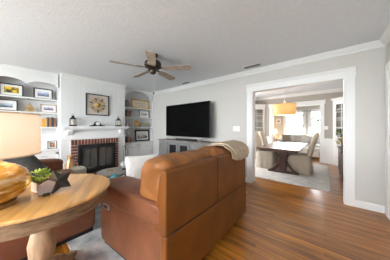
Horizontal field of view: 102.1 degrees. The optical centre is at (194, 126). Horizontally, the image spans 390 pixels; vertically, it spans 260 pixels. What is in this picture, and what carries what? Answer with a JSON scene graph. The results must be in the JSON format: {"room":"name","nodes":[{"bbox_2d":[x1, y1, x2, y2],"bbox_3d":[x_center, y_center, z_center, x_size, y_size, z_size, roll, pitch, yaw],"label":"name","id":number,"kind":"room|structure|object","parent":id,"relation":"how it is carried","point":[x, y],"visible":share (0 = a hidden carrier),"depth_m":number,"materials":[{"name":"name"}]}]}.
{"room":"living room","nodes":[
{"label":"living room","id":0,"kind":"room"},
{"bbox_2d":[59,74,124,168],"bbox_3d":[-2.765,-0.003,4.319,0.480,2.446,1.490,0,0,39],"label":"wall","id":1,"kind":"structure","parent":0,"point":[72,93],"depth_m":3.93,"materials":[{"name":"white paint"}]},
{"bbox_2d":[61,73,125,88],"bbox_3d":[-2.551,-1.181,4.142,0.075,0.090,1.490,0,0,39],"label":"trim","id":2,"kind":"structure","parent":1,"relation":"attached to","point":[64,75],"depth_m":4.02,"materials":[{"name":"white paint"}]},
{"bbox_2d":[59,126,128,138],"bbox_3d":[-2.506,0.130,4.105,0.189,0.300,1.550,0,0,39],"label":"fireplace mantel","id":3,"kind":"object","parent":1,"relation":"attached to","point":[70,132],"visible":1,"depth_m":4.01,"materials":[{"name":"white paint"}]},
{"bbox_2d":[69,115,76,125],"bbox_3d":[-2.857,-0.163,3.688,0.130,0.285,0.130,0,0,39],"label":"lantern","id":4,"kind":"object","parent":3,"relation":"on","point":[72,117],"visible":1,"depth_m":3.67,"materials":[{"name":"black metal"}]},
{"bbox_2d":[59,126,128,129],"bbox_3d":[-2.506,0.022,4.105,0.188,0.085,1.550,0,0,39],"label":"shelf","id":5,"kind":"object","parent":3,"relation":"attached to","point":[61,127],"depth_m":3.93,"materials":[{"name":"white paint"}]},
{"bbox_2d":[90,121,103,125],"bbox_3d":[-2.524,-0.084,4.075,0.072,0.125,0.330,0,0,39],"label":"mantel clock","id":6,"kind":"object","parent":3,"relation":"on","point":[97,123],"visible":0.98,"depth_m":4.05,"materials":[{"name":"black metal"}]},
{"bbox_2d":[86,93,108,115],"bbox_3d":[-2.559,-0.580,4.159,0.033,0.550,0.550,0,0,39],"label":"wall art","id":7,"kind":"object","parent":1,"relation":"attached to","point":[96,104],"visible":1,"depth_m":4.15,"materials":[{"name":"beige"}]},
{"bbox_2d":[0,0,389,97],"bbox_3d":[0.598,-1.276,4.107,6.500,0.100,12.300,0,0,39],"label":"ceiling","id":8,"kind":"structure","parent":0,"point":[216,38],"depth_m":2.09,"materials":[{"name":"paint"}]},
{"bbox_2d":[109,50,190,94],"bbox_3d":[-0.743,-0.885,2.715,1.215,0.680,1.256,0,0,39],"label":"ceiling fan","id":9,"kind":"object","parent":8,"relation":"hanging from","point":[152,63],"visible":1,"depth_m":2.62,"materials":[{"name":"brown wood"}]},
{"bbox_2d":[242,63,261,68],"bbox_3d":[1.143,-1.221,3.165,0.360,0.008,0.140,0,0,39],"label":"ceiling vent","id":10,"kind":"object","parent":8,"relation":"in","point":[256,64],"visible":1,"depth_m":3.17,"materials":[{"name":"grey metal"}]},
{"bbox_2d":[273,89,296,115],"bbox_3d":[2.471,-0.774,4.352,0.562,0.904,0.562,0,0,39],"label":"drum pendant","id":11,"kind":"object","parent":8,"relation":"hanging from","point":[280,109],"visible":0.88,"depth_m":4.13,"materials":[{"name":"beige fabric"}]},
{"bbox_2d":[53,157,389,259],"bbox_3d":[0.598,1.270,4.107,6.500,0.100,12.300,0,0,39],"label":"floor","id":12,"kind":"structure","parent":0,"point":[280,221],"depth_m":1.88,"materials":[{"name":"brown wood"}]},
{"bbox_2d":[0,63,59,158],"bbox_3d":[-3.607,-0.003,3.379,0.375,2.445,1.029,0,0,39],"label":"bookcase","id":13,"kind":"object","parent":12,"relation":"on","point":[29,78],"visible":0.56,"depth_m":3.51,"materials":[{"name":"white paint"}]},
{"bbox_2d":[0,99,17,110],"bbox_3d":[-3.800,-0.441,3.139,0.038,0.228,0.357,0,0,39],"label":"framed picture","id":14,"kind":"object","parent":13,"relation":"on","point":[5,104],"visible":0.91,"depth_m":3.19,"materials":[{"name":"black"}]},
{"bbox_2d":[0,102,12,107],"bbox_3d":[-3.799,-0.442,3.138,0.002,0.092,0.221,-6,-4,39],"label":"artwork","id":15,"kind":"object","parent":14,"relation":"attached to","point":[2,104],"depth_m":3.16},
{"bbox_2d":[0,82,22,95],"bbox_3d":[-3.740,-0.756,3.214,0.039,0.248,0.325,0,0,39],"label":"framed picture","id":16,"kind":"object","parent":13,"relation":"on","point":[5,88],"visible":0.87,"depth_m":3.21,"materials":[{"name":"black"}]},
{"bbox_2d":[4,86,18,93],"bbox_3d":[-3.739,-0.756,3.213,0.002,0.122,0.199,-6,-4,39],"label":"artwork","id":17,"kind":"object","parent":16,"relation":"attached to","point":[7,89],"depth_m":3.21},
{"bbox_2d":[25,103,34,111],"bbox_3d":[-3.576,-0.427,3.413,0.040,0.200,0.167,0,0,39],"label":"sailboat figurine","id":18,"kind":"object","parent":13,"relation":"on","point":[31,106],"visible":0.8,"depth_m":3.42,"materials":[{"name":"gold metal"}]},
{"bbox_2d":[33,87,52,98],"bbox_3d":[-3.441,-0.751,3.576,0.039,0.238,0.315,0,0,39],"label":"framed picture","id":19,"kind":"object","parent":13,"relation":"on","point":[37,92],"visible":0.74,"depth_m":3.57,"materials":[{"name":"black"}]},
{"bbox_2d":[37,91,48,96],"bbox_3d":[-3.440,-0.751,3.575,0.002,0.112,0.189,-6,-4,39],"label":"artwork","id":20,"kind":"object","parent":19,"relation":"attached to","point":[39,93],"depth_m":3.57},
{"bbox_2d":[41,118,44,126],"bbox_3d":[-3.448,-0.097,3.576,0.150,0.190,0.045,0,0,39],"label":"book","id":21,"kind":"object","parent":13,"relation":"on","point":[42,119],"visible":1,"depth_m":3.53,"materials":[{"name":"orange paper"}]},
{"bbox_2d":[40,104,56,112],"bbox_3d":[-3.376,-0.421,3.636,0.035,0.189,0.280,0,0,39],"label":"framed picture","id":22,"kind":"object","parent":13,"relation":"on","point":[43,107],"visible":0.88,"depth_m":3.63,"materials":[{"name":"beige wood"}]},
{"bbox_2d":[41,148,59,150],"bbox_3d":[-3.607,0.515,3.379,0.355,0.030,1.029,0,0,39],"label":"countertop","id":23,"kind":"structure","parent":13,"relation":"on","point":[42,149],"depth_m":3.57,"materials":[{"name":"white paint"}]},
{"bbox_2d":[47,141,56,148],"bbox_3d":[-3.308,0.408,3.655,0.034,0.179,0.165,0,0,39],"label":"framed picture","id":24,"kind":"object","parent":13,"relation":"on","point":[50,144],"visible":0.94,"depth_m":3.64,"materials":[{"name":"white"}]},
{"bbox_2d":[49,142,54,146],"bbox_3d":[-3.307,0.408,3.654,0.002,0.114,0.101,-6,-4,39],"label":"artwork","id":25,"kind":"object","parent":24,"relation":"attached to","point":[51,144],"depth_m":3.65},
{"bbox_2d":[51,117,53,126],"bbox_3d":[-3.350,-0.112,3.695,0.150,0.220,0.040,0,0,39],"label":"book","id":26,"kind":"object","parent":13,"relation":"on","point":[52,118],"visible":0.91,"depth_m":3.64,"materials":[{"name":"grey paper"}]},
{"bbox_2d":[0,174,109,259],"bbox_3d":[-1.113,0.834,1.150,0.870,0.738,0.870,0,0,39],"label":"table","id":27,"kind":"object","parent":12,"relation":"on","point":[36,216],"visible":0.83,"depth_m":1.02,"materials":[{"name":"brown wood"}]},
{"bbox_2d":[0,111,41,209],"bbox_3d":[-1.186,0.191,0.919,0.425,0.547,0.425,0,0,39],"label":"table lamp","id":28,"kind":"object","parent":27,"relation":"on","point":[20,132],"visible":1,"depth_m":0.90,"materials":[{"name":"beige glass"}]},
{"bbox_2d":[31,168,60,192],"bbox_3d":[-1.115,0.383,1.160,0.187,0.162,0.203,0,0,22],"label":"potted succulent","id":29,"kind":"object","parent":27,"relation":"on","point":[35,182],"visible":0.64,"depth_m":1.12,"materials":[{"name":"green plant"}]},
{"bbox_2d":[31,181,43,192],"bbox_3d":[-1.124,0.426,1.152,0.091,0.075,0.084,0,0,22],"label":"pot","id":30,"kind":"object","parent":29,"relation":"on","point":[34,184],"depth_m":1.11,"materials":[{"name":"beige ceramic"}]},
{"bbox_2d":[37,170,70,196],"bbox_3d":[-1.003,0.393,1.132,0.119,0.152,0.190,0,0,39],"label":"star ornament","id":31,"kind":"object","parent":27,"relation":"on","point":[56,181],"visible":1,"depth_m":1.12,"materials":[{"name":"grey metal"}]},
{"bbox_2d":[63,154,77,168],"bbox_3d":[-2.712,0.899,3.439,0.192,0.642,0.192,0,0,-6],"label":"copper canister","id":32,"kind":"object","parent":12,"relation":"on","point":[70,162],"visible":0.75,"depth_m":3.38,"materials":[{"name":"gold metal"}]},
{"bbox_2d":[70,137,117,173],"bbox_3d":[-2.643,0.761,4.195,0.535,0.918,1.111,0,0,39],"label":"brick fireplace","id":33,"kind":"object","parent":12,"relation":"on","point":[97,154],"visible":0.65,"depth_m":4.08,"materials":[{"name":"red"}]},
{"bbox_2d":[125,88,153,155],"bbox_3d":[-1.979,-0.003,5.355,0.375,2.445,1.108,0,0,39],"label":"bookcase","id":34,"kind":"object","parent":12,"relation":"on","point":[140,148],"visible":0.52,"depth_m":5.43,"materials":[{"name":"white paint"}]},
{"bbox_2d":[125,100,129,106],"bbox_3d":[-2.205,-0.754,5.108,0.170,0.245,0.170,0,0,39],"label":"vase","id":35,"kind":"object","parent":34,"relation":"on","point":[127,103],"visible":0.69,"depth_m":5.05,"materials":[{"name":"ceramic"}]},
{"bbox_2d":[125,141,153,143],"bbox_3d":[-1.979,0.515,5.355,0.355,0.030,1.108,0,0,39],"label":"countertop","id":36,"kind":"structure","parent":34,"relation":"on","point":[133,141],"depth_m":5.31,"materials":[{"name":"white paint"}]},
{"bbox_2d":[131,99,149,108],"bbox_3d":[-1.885,-0.789,5.489,0.060,0.314,0.687,0,0,39],"label":"framed sign","id":37,"kind":"object","parent":34,"relation":"on","point":[136,103],"visible":0.95,"depth_m":5.46,"materials":[{"name":"beige wood"}]},
{"bbox_2d":[135,130,149,141],"bbox_3d":[-1.852,0.299,5.546,0.051,0.398,0.565,0,0,39],"label":"framed picture","id":38,"kind":"object","parent":34,"relation":"on","point":[140,135],"visible":0.98,"depth_m":5.53,"materials":[{"name":"black wood"}]},
{"bbox_2d":[137,132,146,138],"bbox_3d":[-1.851,0.299,5.545,0.002,0.218,0.385,-6,-4,39],"label":"artwork","id":39,"kind":"object","parent":38,"relation":"attached to","point":[140,135],"depth_m":5.53},
{"bbox_2d":[139,110,148,117],"bbox_3d":[-1.800,-0.454,5.584,0.040,0.254,0.390,0,0,39],"label":"framed picture","id":40,"kind":"object","parent":34,"relation":"on","point":[145,114],"visible":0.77,"depth_m":5.57,"materials":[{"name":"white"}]},
{"bbox_2d":[140,123,148,126],"bbox_3d":[-1.784,-0.072,5.603,0.148,0.140,0.290,0,0,39],"label":"woven box","id":41,"kind":"object","parent":34,"relation":"on","point":[141,124],"visible":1,"depth_m":5.53,"materials":[{"name":"grey"}]},
{"bbox_2d":[66,174,246,259],"bbox_3d":[-0.940,1.212,2.925,2.930,0.013,2.480,0,0,39],"label":"area rug","id":42,"kind":"object","parent":12,"relation":"on","point":[91,245],"visible":0.17,"depth_m":1.59,"materials":[{"name":"grey carpet"}]},
{"bbox_2d":[0,158,94,259],"bbox_3d":[-2.143,0.743,2.040,1.838,0.922,1.144,0,0,39],"label":"leather sofa","id":43,"kind":"object","parent":42,"relation":"on","point":[15,249],"visible":0.18,"depth_m":1.63,"materials":[{"name":"brown leather"}]},
{"bbox_2d":[2,155,51,177],"bbox_3d":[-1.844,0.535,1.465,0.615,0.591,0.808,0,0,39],"label":"throw pillow","id":44,"kind":"object","parent":43,"relation":"on","point":[31,163],"visible":0.41,"depth_m":1.44,"materials":[{"name":"grey fabric"}]},
{"bbox_2d":[54,169,77,173],"bbox_3d":[-2.279,0.826,2.397,0.668,0.194,0.766,0,0,39],"label":"seat cushion","id":45,"kind":"object","parent":43,"relation":"on","point":[57,170],"depth_m":2.62,"materials":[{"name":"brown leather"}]},
{"bbox_2d":[69,166,86,173],"bbox_3d":[-2.298,0.998,3.092,0.320,0.416,0.230,0,0,39],"label":"ottoman","id":46,"kind":"object","parent":42,"relation":"on","point":[78,169],"visible":0.31,"depth_m":3.02,"materials":[{"name":"beige fabric"}]},
{"bbox_2d":[96,167,125,177],"bbox_3d":[-1.419,0.988,2.776,0.540,0.435,0.540,0,0,39],"label":"coffee table","id":47,"kind":"object","parent":42,"relation":"on","point":[119,171],"visible":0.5,"depth_m":2.67,"materials":[{"name":"grey wood"}]},
{"bbox_2d":[120,161,125,169],"bbox_3d":[-1.283,0.694,2.846,0.109,0.149,0.095,0,0,-3],"label":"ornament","id":48,"kind":"object","parent":47,"relation":"on","point":[123,165],"visible":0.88,"depth_m":2.82,"materials":[{"name":"white ceramic"}]},
{"bbox_2d":[101,145,245,259],"bbox_3d":[-0.173,0.720,1.938,1.068,0.969,1.522,0,0,39],"label":"leather loveseat","id":49,"kind":"object","parent":42,"relation":"on","point":[182,204],"visible":0.96,"depth_m":1.34,"materials":[{"name":"brown leather"}]},
{"bbox_2d":[124,153,158,178],"bbox_3d":[-0.637,0.555,1.963,0.445,0.406,0.231,0,0,-34],"label":"throw pillow","id":50,"kind":"object","parent":49,"relation":"on","point":[134,164],"visible":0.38,"depth_m":1.89,"materials":[{"name":"white fabric"}]},
{"bbox_2d":[140,150,208,200],"bbox_3d":[-0.146,0.443,1.475,0.331,0.414,0.686,0,0,39],"label":"cushion","id":51,"kind":"object","parent":49,"relation":"on","point":[152,172],"depth_m":1.24,"materials":[{"name":"brown leather"}]},
{"bbox_2d":[197,145,230,157],"bbox_3d":[0.292,0.443,2.003,0.328,0.413,0.705,0,0,39],"label":"cushion","id":52,"kind":"object","parent":49,"relation":"on","point":[216,150],"depth_m":1.81,"materials":[{"name":"brown leather"}]},
{"bbox_2d":[208,140,248,160],"bbox_3d":[0.405,0.303,2.125,0.492,0.233,0.526,0,0,39],"label":"throw blanket","id":53,"kind":"object","parent":49,"relation":"on","point":[239,150],"visible":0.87,"depth_m":1.97,"materials":[{"name":"beige fabric"}]},
{"bbox_2d":[158,138,213,154],"bbox_3d":[-0.202,0.795,4.316,2.120,0.850,0.423,0,0,39],"label":"media console","id":54,"kind":"object","parent":12,"relation":"on","point":[168,145],"visible":0.38,"depth_m":4.32,"materials":[{"name":"grey wood"}]},
{"bbox_2d":[176,138,196,141],"bbox_3d":[-0.247,0.341,4.198,0.720,0.055,0.075,0,0,39],"label":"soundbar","id":55,"kind":"object","parent":54,"relation":"on","point":[180,139],"visible":0.95,"depth_m":4.13,"materials":[{"name":"black plastic"}]},
{"bbox_2d":[166,101,210,141],"bbox_3d":[-0.253,-0.138,4.340,1.620,1.009,0.273,0,0,39],"label":"television","id":56,"kind":"object","parent":54,"relation":"on","point":[189,119],"visible":1,"depth_m":4.23,"materials":[{"name":"black"}]},
{"bbox_2d":[255,104,266,156],"bbox_3d":[2.251,0.150,6.521,1.306,2.140,0.350,0,0,-6],"label":"tall cabinet","id":57,"kind":"object","parent":12,"relation":"on","point":[259,108],"visible":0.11,"depth_m":6.43,"materials":[{"name":"white paint"}]},
{"bbox_2d":[255,159,329,191],"bbox_3d":[2.530,1.214,4.620,2.130,0.011,2.550,0,0,39],"label":"dining rug","id":58,"kind":"object","parent":12,"relation":"on","point":[319,180],"visible":0.43,"depth_m":3.77,"materials":[{"name":"white carpet"}]},
{"bbox_2d":[255,131,278,168],"bbox_3d":[2.144,0.671,4.842,0.710,1.070,0.562,0,0,39],"label":"slipcovered chair","id":59,"kind":"object","parent":58,"relation":"on","point":[264,159],"visible":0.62,"depth_m":4.64,"materials":[{"name":"fabric"}]},
{"bbox_2d":[258,131,278,159],"bbox_3d":[2.563,0.671,5.351,0.710,1.070,0.562,0,0,39],"label":"slipcovered chair","id":60,"kind":"object","parent":58,"relation":"on","point":[264,141],"visible":0.3,"depth_m":5.35,"materials":[{"name":"fabric"}]},
{"bbox_2d":[256,142,306,175],"bbox_3d":[2.471,0.853,4.352,0.880,0.708,1.960,0,0,39],"label":"dining table","id":61,"kind":"object","parent":58,"relation":"on","point":[285,149],"visible":0.9,"depth_m":4.08,"materials":[{"name":"brown wood"}]},
{"bbox_2d":[287,132,319,175],"bbox_3d":[2.878,0.671,4.211,0.710,1.070,0.562,0,0,39],"label":"slipcovered chair","id":62,"kind":"object","parent":58,"relation":"on","point":[301,163],"visible":0.91,"depth_m":3.99,"materials":[{"name":"fabric"}]},
{"bbox_2d":[277,134,319,152],"bbox_3d":[4.959,0.790,7.239,2.050,0.860,0.860,0,0,39],"label":"sofa","id":63,"kind":"object","parent":12,"relation":"on","point":[306,138],"visible":0.2,"depth_m":7.25,"materials":[{"name":"fabric"}]},
{"bbox_2d":[282,134,290,141],"bbox_3d":[4.385,0.540,7.556,0.393,0.382,0.164,0,0,44],"label":"sofa pillow","id":64,"kind":"object","parent":63,"relation":"on","point":[285,138],"visible":0.98,"depth_m":7.51,"materials":[{"name":"beige fabric"}]},
{"bbox_2d":[285,134,294,142],"bbox_3d":[4.668,0.570,7.789,0.540,0.420,0.260,0,0,39],"label":"cushion","id":65,"kind":"object","parent":63,"relation":"on","point":[292,136],"depth_m":7.61,"materials":[{"name":"grey fabric"}]},
{"bbox_2d":[294,135,302,142],"bbox_3d":[4.748,0.540,7.257,0.368,0.363,0.158,0,0,28],"label":"sofa pillow","id":66,"kind":"object","parent":63,"relation":"on","point":[297,138],"visible":1,"depth_m":7.20,"materials":[{"name":"grey fabric"}]},
{"bbox_2d":[297,135,309,142],"bbox_3d":[5.093,0.570,7.440,0.540,0.420,0.260,0,0,39],"label":"cushion","id":67,"kind":"object","parent":63,"relation":"on","point":[306,138],"depth_m":7.27,"materials":[{"name":"grey fabric"}]},
{"bbox_2d":[310,135,319,143],"bbox_3d":[5.517,0.570,7.090,0.540,0.420,0.260,0,0,39],"label":"cushion","id":68,"kind":"object","parent":63,"relation":"on","point":[318,141],"depth_m":6.99,"materials":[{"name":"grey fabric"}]},
{"bbox_2d":[302,147,319,158],"bbox_3d":[4.604,1.010,6.249,0.599,0.420,0.560,0,0,39],"label":"ottoman round","id":69,"kind":"object","parent":12,"relation":"on","point":[316,153],"visible":0.6,"depth_m":5.97,"materials":[{"name":"grey fabric"}]},
{"bbox_2d":[302,147,319,151],"bbox_3d":[4.604,0.880,6.249,0.599,0.160,0.560,0,0,39],"label":"cushion","id":70,"kind":"object","parent":69,"relation":"on","point":[305,149],"depth_m":6.11,"materials":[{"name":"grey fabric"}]},
{"bbox_2d":[331,97,342,165],"bbox_3d":[4.657,0.150,4.681,0.350,2.140,0.994,0,0,-5],"label":"tall cabinet","id":71,"kind":"object","parent":12,"relation":"on","point":[337,102],"visible":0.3,"depth_m":5.00,"materials":[{"name":"white paint"}]},
{"bbox_2d":[337,145,342,180],"bbox_3d":[3.553,0.853,3.487,0.560,0.735,1.360,0,0,39],"label":"sideboard","id":72,"kind":"object","parent":12,"relation":"on","point":[340,148],"visible":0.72,"depth_m":3.52,"materials":[{"name":"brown wood"}]},
{"bbox_2d":[336,129,342,144],"bbox_3d":[3.730,0.250,3.963,0.347,0.468,0.291,0,0,13],"label":"leafy plant","id":73,"kind":"object","parent":72,"relation":"on","point":[340,131],"visible":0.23,"depth_m":3.96,"materials":[{"name":"green plant"}]},
{"bbox_2d":[336,136,342,145],"bbox_3d":[3.447,0.342,3.634,0.343,0.284,0.366,0,0,39],"label":"leafy plant","id":74,"kind":"object","parent":72,"relation":"on","point":[342,136],"visible":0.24,"depth_m":3.68,"materials":[{"name":"white plant"}]},
{"bbox_2d":[153,47,385,205],"bbox_3d":[0.566,-0.003,4.068,6.500,2.446,0.140,0,0,39],"label":"wall","id":75,"kind":"structure","parent":0,"point":[228,98],"depth_m":2.50,"materials":[{"name":"grey paint"}]},
{"bbox_2d":[233,126,239,130],"bbox_3d":[0.958,0.040,3.647,0.165,0.116,0.010,0,0,39],"label":"light switch","id":76,"kind":"object","parent":75,"relation":"attached to","point":[235,128],"visible":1,"depth_m":3.64,"materials":[{"name":"white plastic"}]},
{"bbox_2d":[152,40,385,94],"bbox_3d":[0.571,-1.181,3.925,5.450,0.090,0.075,0,0,39],"label":"trim","id":77,"kind":"structure","parent":75,"relation":"attached to","point":[374,44],"depth_m":2.92,"materials":[{"name":"white paint"}]},
{"bbox_2d":[246,66,356,206],"bbox_3d":[1.851,0.150,3.010,1.710,2.140,0.248,0,0,39],"label":"trim","id":78,"kind":"structure","parent":75,"relation":"attached to","point":[347,75],"depth_m":2.55,"materials":[{"name":"white paint"}]},
{"bbox_2d":[355,200,384,213],"bbox_3d":[2.573,1.167,2.313,0.310,0.105,0.018,0,0,39],"label":"baseboard","id":79,"kind":"structure","parent":75,"relation":"attached to","point":[360,204],"depth_m":2.31,"materials":[{"name":"white paint"}]},
{"bbox_2d":[274,105,319,141],"bbox_3d":[5.314,-0.003,7.944,4.100,2.446,0.120,0,0,39],"label":"wall","id":80,"kind":"structure","parent":0,"point":[279,127],"depth_m":8.40,"materials":[{"name":"beige paint"}]},
{"bbox_2d":[276,118,280,123],"bbox_3d":[4.510,-0.320,8.510,0.280,0.320,0.026,0,0,39],"label":"framed print","id":81,"kind":"object","parent":80,"relation":"attached to","point":[278,120],"visible":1,"depth_m":8.50,"materials":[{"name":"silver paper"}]},
{"bbox_2d":[283,109,305,134],"bbox_3d":[5.081,-0.095,8.071,0.980,1.530,0.100,0,0,39],"label":"window","id":82,"kind":"structure","parent":80,"relation":"in","point":[295,124],"depth_m":8.03,"materials":[{"name":"white glass"}]},
{"bbox_2d":[308,109,319,135],"bbox_3d":[5.903,-0.095,7.394,0.990,1.530,0.100,0,0,39],"label":"window","id":83,"kind":"structure","parent":80,"relation":"in","point":[313,114],"depth_m":7.58,"materials":[{"name":"white glass"}]},
{"bbox_2d":[255,92,342,140],"bbox_3d":[3.664,-0.003,5.941,3.900,2.446,0.130,0,0,39],"label":"wall","id":84,"kind":"structure","parent":0,"point":[328,106],"depth_m":5.34,"materials":[{"name":"beige paint"}]},
{"bbox_2d":[268,99,325,162],"bbox_3d":[3.711,0.152,5.876,1.805,2.135,0.190,0,0,39],"label":"trim","id":85,"kind":"structure","parent":84,"relation":"attached to","point":[321,103],"depth_m":5.43,"materials":[{"name":"white paint"}]},
{"bbox_2d":[255,88,342,100],"bbox_3d":[3.595,-1.174,5.858,3.660,0.104,0.086,0,0,39],"label":"trim","id":86,"kind":"structure","parent":84,"relation":"attached to","point":[338,89],"depth_m":5.63,"materials":[{"name":"white paint"}]},
{"bbox_2d":[324,138,332,163],"bbox_3d":[4.427,0.800,5.209,0.230,0.840,0.030,0,0,39],"label":"trim","id":87,"kind":"structure","parent":84,"relation":"attached to","point":[328,143],"depth_m":5.22,"materials":[{"name":"white paint"}]},
{"bbox_2d":[386,42,389,63],"bbox_3d":[0.851,-0.003,-0.163,0.180,2.446,6.030,0,0,39],"label":"wall","id":88,"kind":"structure","parent":0,"point":[388,45],"depth_m":2.15,"materials":[{"name":"grey paint"}]},
{"bbox_2d":[380,24,389,45],"bbox_3d":[0.784,-1.181,-0.043,0.075,0.090,5.930,0,0,39],"label":"trim","id":89,"kind":"structure","parent":88,"relation":"attached to","point":[385,39],"depth_m":2.08,"materials":[{"name":"white paint"}]},
{"bbox_2d":[385,61,389,217],"bbox_3d":[2.313,0.180,1.774,0.025,2.080,1.100,0,0,39],"label":"trim","id":90,"kind":"structure","parent":88,"relation":"attached to","point":[387,66],"depth_m":2.11,"materials":[{"name":"white paint"}]},
{"bbox_2d":[389,70,389,219],"bbox_3d":[2.283,0.235,1.799,0.113,1.970,0.840,0,0,39],"label":"door","id":91,"kind":"structure","parent":88,"relation":"in","point":[389,70],"depth_m":2.07,"materials":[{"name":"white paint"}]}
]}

